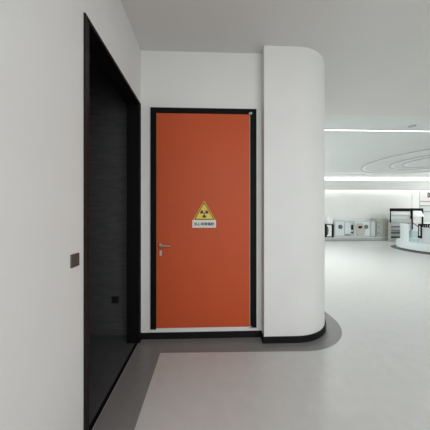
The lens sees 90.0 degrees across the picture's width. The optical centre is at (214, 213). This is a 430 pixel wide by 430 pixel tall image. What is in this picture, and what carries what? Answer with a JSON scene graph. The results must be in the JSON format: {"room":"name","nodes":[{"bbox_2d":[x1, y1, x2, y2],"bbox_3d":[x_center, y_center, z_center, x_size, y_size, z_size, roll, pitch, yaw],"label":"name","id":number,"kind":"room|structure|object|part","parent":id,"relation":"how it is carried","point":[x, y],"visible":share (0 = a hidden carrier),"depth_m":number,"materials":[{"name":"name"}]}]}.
{"room":"showroom","nodes":[
{"label":"showroom","id":0,"kind":"room"},
{"bbox_2d":[0,0,140,429],"bbox_3d":[-0.822,-0.220,-0.749,0.125,3.400,6.560,0,0,-2],"label":"wall","id":1,"kind":"structure","parent":0,"point":[41,41],"depth_m":1.04,"materials":[{"name":"white paint"}]},
{"bbox_2d":[70,253,78,267],"bbox_3d":[-0.824,0.276,1.268,0.012,0.077,0.075,0,0,-2],"label":"light switch","id":2,"kind":"object","parent":1,"relation":"attached to","point":[74,258],"visible":1,"depth_m":1.25,"materials":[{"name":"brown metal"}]},
{"bbox_2d":[83,12,140,429],"bbox_3d":[-0.913,0.102,1.929,0.145,2.755,1.140,0,0,-2],"label":"door frame","id":3,"kind":"structure","parent":1,"relation":"in","point":[93,44],"depth_m":2.18,"materials":[{"name":"black metal"}]},
{"bbox_3d":[-0.829,0.117,1.399,0.010,2.726,0.026,0,0,-2],"label":"architrave","id":4,"kind":"part","parent":3,"relation":"part of","materials":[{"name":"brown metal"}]},
{"bbox_2d":[89,343,137,429],"bbox_3d":[-0.873,1.503,1.929,0.030,0.054,1.036,0,0,-2],"label":"trim","id":5,"kind":"structure","parent":1,"relation":"attached to","point":[104,402],"depth_m":1.78,"materials":[{"name":"black metal"}]},
{"bbox_2d":[89,53,96,63],"bbox_3d":[-2.147,-1.870,1.156,2.390,0.100,3.060,0,0,-2],"label":"ceiling","id":6,"kind":"structure","parent":0,"point":[91,60],"depth_m":2.56,"materials":[{"name":"grey tile"}]},
{"bbox_2d":[89,63,126,334],"bbox_3d":[-2.148,-0.170,2.637,2.290,3.300,0.100,0,0,-2],"label":"wall","id":7,"kind":"structure","parent":0,"point":[107,108],"depth_m":2.62,"materials":[{"name":"grey stone"}]},
{"bbox_2d":[112,296,118,302],"bbox_3d":[-1.212,1.049,2.613,0.086,0.086,0.012,0,0,-2],"label":"wall socket","id":8,"kind":"object","parent":7,"relation":"attached to","point":[115,299],"visible":1,"depth_m":2.61,"materials":[{"name":"black plastic"}]},
{"bbox_2d":[89,335,134,425],"bbox_3d":[-2.052,1.530,1.159,2.380,0.100,2.860,0,0,-2],"label":"floor","id":9,"kind":"structure","parent":0,"point":[108,354],"depth_m":2.12,"materials":[{"name":"grey tile"}]},
{"bbox_2d":[141,50,260,332],"bbox_3d":[-0.217,-0.320,2.644,1.570,3.600,0.180,0,0,-2],"label":"wall","id":10,"kind":"structure","parent":0,"point":[173,79],"depth_m":2.55,"materials":[{"name":"white paint"}]},
{"bbox_2d":[141,330,260,339],"bbox_3d":[-0.158,1.442,2.550,1.432,0.076,0.012,0,0,-2],"label":"baseboard","id":11,"kind":"structure","parent":10,"relation":"attached to","point":[209,334],"depth_m":2.54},
{"bbox_2d":[150,107,255,329],"bbox_3d":[-0.131,0.058,2.538,1.251,2.605,0.098,0,0,-2],"label":"door","id":12,"kind":"structure","parent":10,"relation":"in","point":[200,277],"depth_m":2.54,"materials":[{"name":"orange metal"}]},
{"bbox_2d":[192,202,215,227],"bbox_3d":[-0.128,0.013,2.543,0.280,0.310,0.004,0,0,-2],"label":"warning sign","id":13,"kind":"object","parent":12,"relation":"attached to","point":[204,218],"visible":1,"depth_m":2.54,"materials":[{"name":"yellow plastic"}]},
{"bbox_3d":[-0.128,0.123,2.544,0.280,0.090,0.002,0,0,-2],"label":"caption plate","id":14,"kind":"part","parent":13,"relation":"part of","materials":[{"name":"white plastic"}]},
{"bbox_3d":[-0.127,-0.025,2.542,0.203,0.178,0.001,0,0,-2],"label":"yellow panel","id":15,"kind":"part","parent":13,"relation":"part of","materials":[{"name":"yellow plastic"}]},
{"bbox_2d":[92,240,429,429],"bbox_3d":[6.965,1.530,4.146,15.790,0.100,15.800,0,0,-2],"label":"floor","id":16,"kind":"structure","parent":0,"point":[376,376],"depth_m":2.00,"materials":[{"name":"plastic"}]},
{"bbox_2d":[93,312,341,429],"bbox_3d":[0.359,1.484,3.915,2.560,0.012,15.800,0,0,-2],"label":"floor border","id":17,"kind":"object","parent":16,"relation":"on","point":[122,410],"depth_m":2.29,"materials":[{"name":"grey plastic"}]},
{"bbox_2d":[325,237,387,240],"bbox_3d":[7.611,1.385,11.853,4.040,0.190,0.400,0,0,-2],"label":"display platform","id":18,"kind":"object","parent":16,"relation":"on","point":[326,238],"visible":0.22,"depth_m":11.68,"materials":[{"name":"grey metal"}]},
{"bbox_2d":[325,224,332,236],"bbox_3d":[6.177,0.935,11.790,0.450,0.710,0.345,0,0,-2],"label":"base cabinet","id":19,"kind":"object","parent":18,"relation":"on","point":[328,227],"visible":0.74,"depth_m":11.63,"materials":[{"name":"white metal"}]},
{"bbox_3d":[6.177,0.930,11.788,0.270,0.620,0.310,0,0,-2],"label":"panel","id":20,"kind":"part","parent":19,"relation":"part of","materials":[{"name":"white paint"}]},
{"bbox_2d":[327,217,332,223],"bbox_3d":[6.322,0.394,11.808,0.220,0.368,0.240,0,0,-2],"label":"instrument box","id":21,"kind":"object","parent":19,"relation":"on","point":[329,219],"visible":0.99,"depth_m":11.69,"materials":[{"name":"white paint"}]},
{"bbox_2d":[333,220,343,236],"bbox_3d":[6.748,0.830,11.793,0.550,0.920,0.400,0,0,-2],"label":"display panel","id":22,"kind":"object","parent":18,"relation":"on","point":[338,225],"visible":0.94,"depth_m":11.65,"materials":[{"name":"grey metal"}]},
{"bbox_3d":[6.762,0.820,11.658,0.470,0.740,0.030,0,0,-2],"label":"panel","id":23,"kind":"part","parent":22,"relation":"part of","materials":[{"name":"white laminate"}]},
{"bbox_2d":[344,220,352,236],"bbox_3d":[7.286,0.835,11.836,0.510,0.910,0.350,0,0,-2],"label":"base cabinet","id":24,"kind":"object","parent":18,"relation":"on","point":[348,224],"visible":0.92,"depth_m":11.70,"materials":[{"name":"grey metal"}]},
{"bbox_3d":[7.216,0.800,11.694,0.300,0.679,0.030,0,0,-2],"label":"door panel","id":25,"kind":"part","parent":24,"relation":"part of","materials":[{"name":"white laminate"}]},
{"bbox_2d":[353,220,369,236],"bbox_3d":[8.007,0.840,11.844,0.890,0.900,0.386,0,0,-2],"label":"display panel","id":26,"kind":"object","parent":18,"relation":"on","point":[361,228],"visible":0.96,"depth_m":11.70,"materials":[{"name":"grey metal"}]},
{"bbox_2d":[366,220,374,236],"bbox_3d":[8.608,0.840,11.890,0.295,0.900,0.335,0,0,-2],"label":"base cabinet","id":27,"kind":"object","parent":18,"relation":"on","point":[372,223],"visible":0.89,"depth_m":11.73,"materials":[{"name":"grey metal"}]},
{"bbox_3d":[8.616,0.840,11.730,0.240,0.780,0.015,0,0,-2],"label":"panel","id":28,"kind":"part","parent":27,"relation":"part of","materials":[{"name":"grey metal"}]},
{"bbox_2d":[371,218,389,236],"bbox_3d":[9.146,0.780,11.886,0.870,1.020,0.380,0,0,-2],"label":"base cabinet","id":29,"kind":"object","parent":18,"relation":"on","point":[381,224],"visible":0.87,"depth_m":11.71,"materials":[{"name":"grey metal"}]},
{"bbox_2d":[388,208,411,240],"bbox_3d":[9.906,0.602,11.523,1.165,1.757,0.180,0,0,-2],"label":"display rack","id":30,"kind":"object","parent":16,"relation":"on","point":[397,215],"visible":0.77,"depth_m":11.48,"materials":[{"name":"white metal"}]},
{"bbox_3d":[9.341,0.980,11.513,0.035,1.000,0.160,0,0,-2],"label":"leg","id":31,"kind":"part","parent":30,"relation":"part of","materials":[{"name":"grey metal"}]},
{"bbox_3d":[9.906,0.940,11.603,1.090,0.920,0.020,0,0,-2],"label":"panel","id":32,"kind":"part","parent":30,"relation":"part of","materials":[{"name":"grey metal"}]},
{"bbox_3d":[9.910,-0.030,11.493,1.090,0.180,0.020,0,0,-2],"label":"white panel","id":33,"kind":"part","parent":30,"relation":"part of","materials":[{"name":"paint"}]},
{"bbox_3d":[9.910,0.265,11.493,1.090,0.370,0.020,0,0,-2],"label":"grey panel","id":34,"kind":"part","parent":30,"relation":"part of","materials":[{"name":"metal"}]},
{"bbox_2d":[390,245,429,254],"bbox_3d":[9.308,1.484,8.530,3.640,0.012,3.640,0,0,-2],"label":"trim","id":35,"kind":"structure","parent":16,"relation":"on","point":[392,246],"depth_m":8.59,"materials":[{"name":"grey plastic"}]},
{"bbox_2d":[396,223,429,253],"bbox_3d":[9.308,0.953,8.530,3.260,1.055,3.260,0,0,-2],"label":"kiosk","id":36,"kind":"object","parent":16,"relation":"on","point":[408,240],"visible":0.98,"depth_m":8.43,"materials":[{"name":"white laminate"}]},
{"bbox_2d":[400,224,409,240],"bbox_3d":[7.992,0.795,9.089,0.121,0.670,0.868,0,0,23],"label":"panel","id":37,"kind":"structure","parent":36,"relation":"on","point":[404,229],"depth_m":8.93,"materials":[{"name":"laminate"}]},
{"bbox_3d":[7.837,0.909,8.479,0.026,0.438,0.362,0,0,-2],"label":"glass panel","id":38,"kind":"part","parent":36,"relation":"part of","materials":[{"name":"clear glass"}]},
{"bbox_2d":[418,224,421,237],"bbox_3d":[7.819,0.670,8.211,0.044,0.540,0.122,0,0,-12],"label":"brochure holder","id":39,"kind":"object","parent":36,"relation":"attached to","point":[419,225],"visible":1,"depth_m":8.19,"materials":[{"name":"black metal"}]},
{"bbox_2d":[419,228,429,243],"bbox_3d":[8.667,0.845,7.580,2.139,0.570,0.689,0,0,34],"label":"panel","id":40,"kind":"structure","parent":36,"relation":"on","point":[425,239],"depth_m":8.06,"materials":[{"name":"laminate"}]},
{"bbox_2d":[412,208,423,230],"bbox_3d":[10.820,0.602,11.364,0.620,1.757,0.360,0,0,-2],"label":"display rack","id":41,"kind":"object","parent":16,"relation":"on","point":[418,211],"visible":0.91,"depth_m":11.49,"materials":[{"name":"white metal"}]},
{"bbox_3d":[10.819,0.905,11.535,0.530,0.850,0.020,0,0,-2],"label":"panel","id":42,"kind":"part","parent":41,"relation":"part of","materials":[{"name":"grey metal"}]},
{"bbox_3d":[10.819,0.320,11.535,0.530,0.280,0.020,0,0,-2],"label":"pink panel","id":43,"kind":"part","parent":41,"relation":"part of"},
{"bbox_2d":[120,0,429,115],"bbox_3d":[7.039,-2.045,0.296,15.910,0.250,8.100,0,0,-2],"label":"ceiling","id":44,"kind":"structure","parent":0,"point":[375,54],"depth_m":2.33,"materials":[{"name":"paint"}]},
{"bbox_2d":[261,46,324,336],"bbox_3d":[0.864,-0.320,7.153,0.933,3.600,9.363,0,0,-2],"label":"wall column","id":45,"kind":"structure","parent":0,"point":[292,77],"depth_m":2.47,"materials":[{"name":"white paint"}]},
{"bbox_2d":[261,320,325,343],"bbox_3d":[0.872,1.444,6.895,0.969,0.072,8.880,0,0,-2],"label":"baseboard","id":46,"kind":"structure","parent":45,"relation":"attached to","point":[306,338],"depth_m":2.46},
{"bbox_2d":[325,115,429,173],"bbox_3d":[7.933,-2.120,8.232,13.570,0.100,7.700,0,0,-2],"label":"ceiling","id":47,"kind":"structure","parent":0,"point":[346,152],"depth_m":6.36,"materials":[{"name":"paint"}]},
{"bbox_2d":[325,129,429,131],"bbox_3d":[8.114,-2.063,5.487,13.200,0.014,0.056,0,0,-2],"label":"recessed light","id":48,"kind":"object","parent":47,"relation":"in","point":[325,129],"visible":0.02,"depth_m":5.34,"materials":[{"name":"white paint"}]},
{"bbox_2d":[348,130,429,131],"bbox_3d":[8.114,-2.065,5.487,13.200,0.010,0.036,0,0,-2],"label":"diffuser","id":49,"kind":"object","parent":48,"relation":"attached to","point":[348,130],"depth_m":5.34,"materials":[{"name":"white plastic"}]},
{"bbox_2d":[361,149,429,173],"bbox_3d":[8.860,-2.057,8.464,5.140,0.026,5.140,0,0,-2],"label":"ceiling medallion","id":50,"kind":"object","parent":47,"relation":"attached to","point":[406,163],"visible":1,"depth_m":9.42,"materials":[{"name":"white paint"}]},
{"bbox_3d":[8.860,-2.065,8.464,3.060,0.010,3.060,0,0,-2],"label":"ring moulding","id":51,"kind":"part","parent":50,"relation":"part of","materials":[{"name":"white paint"}]},
{"bbox_3d":[8.860,-2.065,8.464,2.180,0.010,2.180,0,0,-2],"label":"ring moulding","id":52,"kind":"part","parent":50,"relation":"part of","materials":[{"name":"white paint"}]},
{"bbox_2d":[325,190,429,239],"bbox_3d":[7.796,-0.295,12.155,13.570,3.550,0.150,0,0,-2],"label":"wall","id":53,"kind":"structure","parent":0,"point":[339,204],"depth_m":12.10,"materials":[{"name":"paint"}]},
{"bbox_2d":[325,174,429,178],"bbox_3d":[7.888,-2.013,11.657,13.380,0.135,0.850,0,0,-2],"label":"strip light","id":54,"kind":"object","parent":53,"relation":"attached to","point":[415,176],"depth_m":11.50,"materials":[{"name":"paint"}]},
{"bbox_2d":[412,190,418,216],"bbox_3d":[11.362,-0.295,12.186,0.400,3.550,0.035,0,0,-2],"label":"trim","id":55,"kind":"structure","parent":53,"relation":"attached to","point":[415,193],"depth_m":12.17,"materials":[{"name":"paint"}]},
{"bbox_2d":[419,191,429,221],"bbox_3d":[12.382,-0.390,12.204,1.600,1.740,0.070,0,0,-2],"label":"board","id":56,"kind":"object","parent":53,"relation":"attached to","point":[424,196],"visible":0.91,"depth_m":12.18,"materials":[{"name":"grey metal"}]},
{"bbox_3d":[12.381,-0.855,12.214,1.600,0.810,0.050,0,0,-2],"label":"panel","id":57,"kind":"part","parent":56,"relation":"part of","materials":[{"name":"white"}]},
{"bbox_3d":[12.381,0.035,12.217,1.600,0.890,0.045,0,0,-2],"label":"panel","id":58,"kind":"part","parent":56,"relation":"part of","materials":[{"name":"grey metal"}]},
{"bbox_2d":[325,180,429,189],"bbox_3d":[7.885,-1.562,11.742,13.380,0.516,0.120,0,0,-2],"label":"trim","id":59,"kind":"structure","parent":0,"point":[329,184],"depth_m":11.71,"materials":[{"name":"paint"}]},
{"bbox_2d":[325,178,429,179],"bbox_3d":[7.895,-1.871,11.743,13.200,0.098,0.110,0,0,-2],"label":"light","id":60,"kind":"object","parent":59,"relation":"on","point":[325,178],"visible":0.44,"depth_m":11.71,"materials":[{"name":"white plastic"}]},
{"bbox_2d":[360,189,429,189],"bbox_3d":[7.887,-1.315,11.678,13.380,0.022,0.008,0,0,-2],"label":"trim shadow line","id":61,"kind":"structure","parent":59,"relation":"attached to","point":[360,189],"depth_m":11.74,"materials":[{"name":"grey metal"}]}
]}

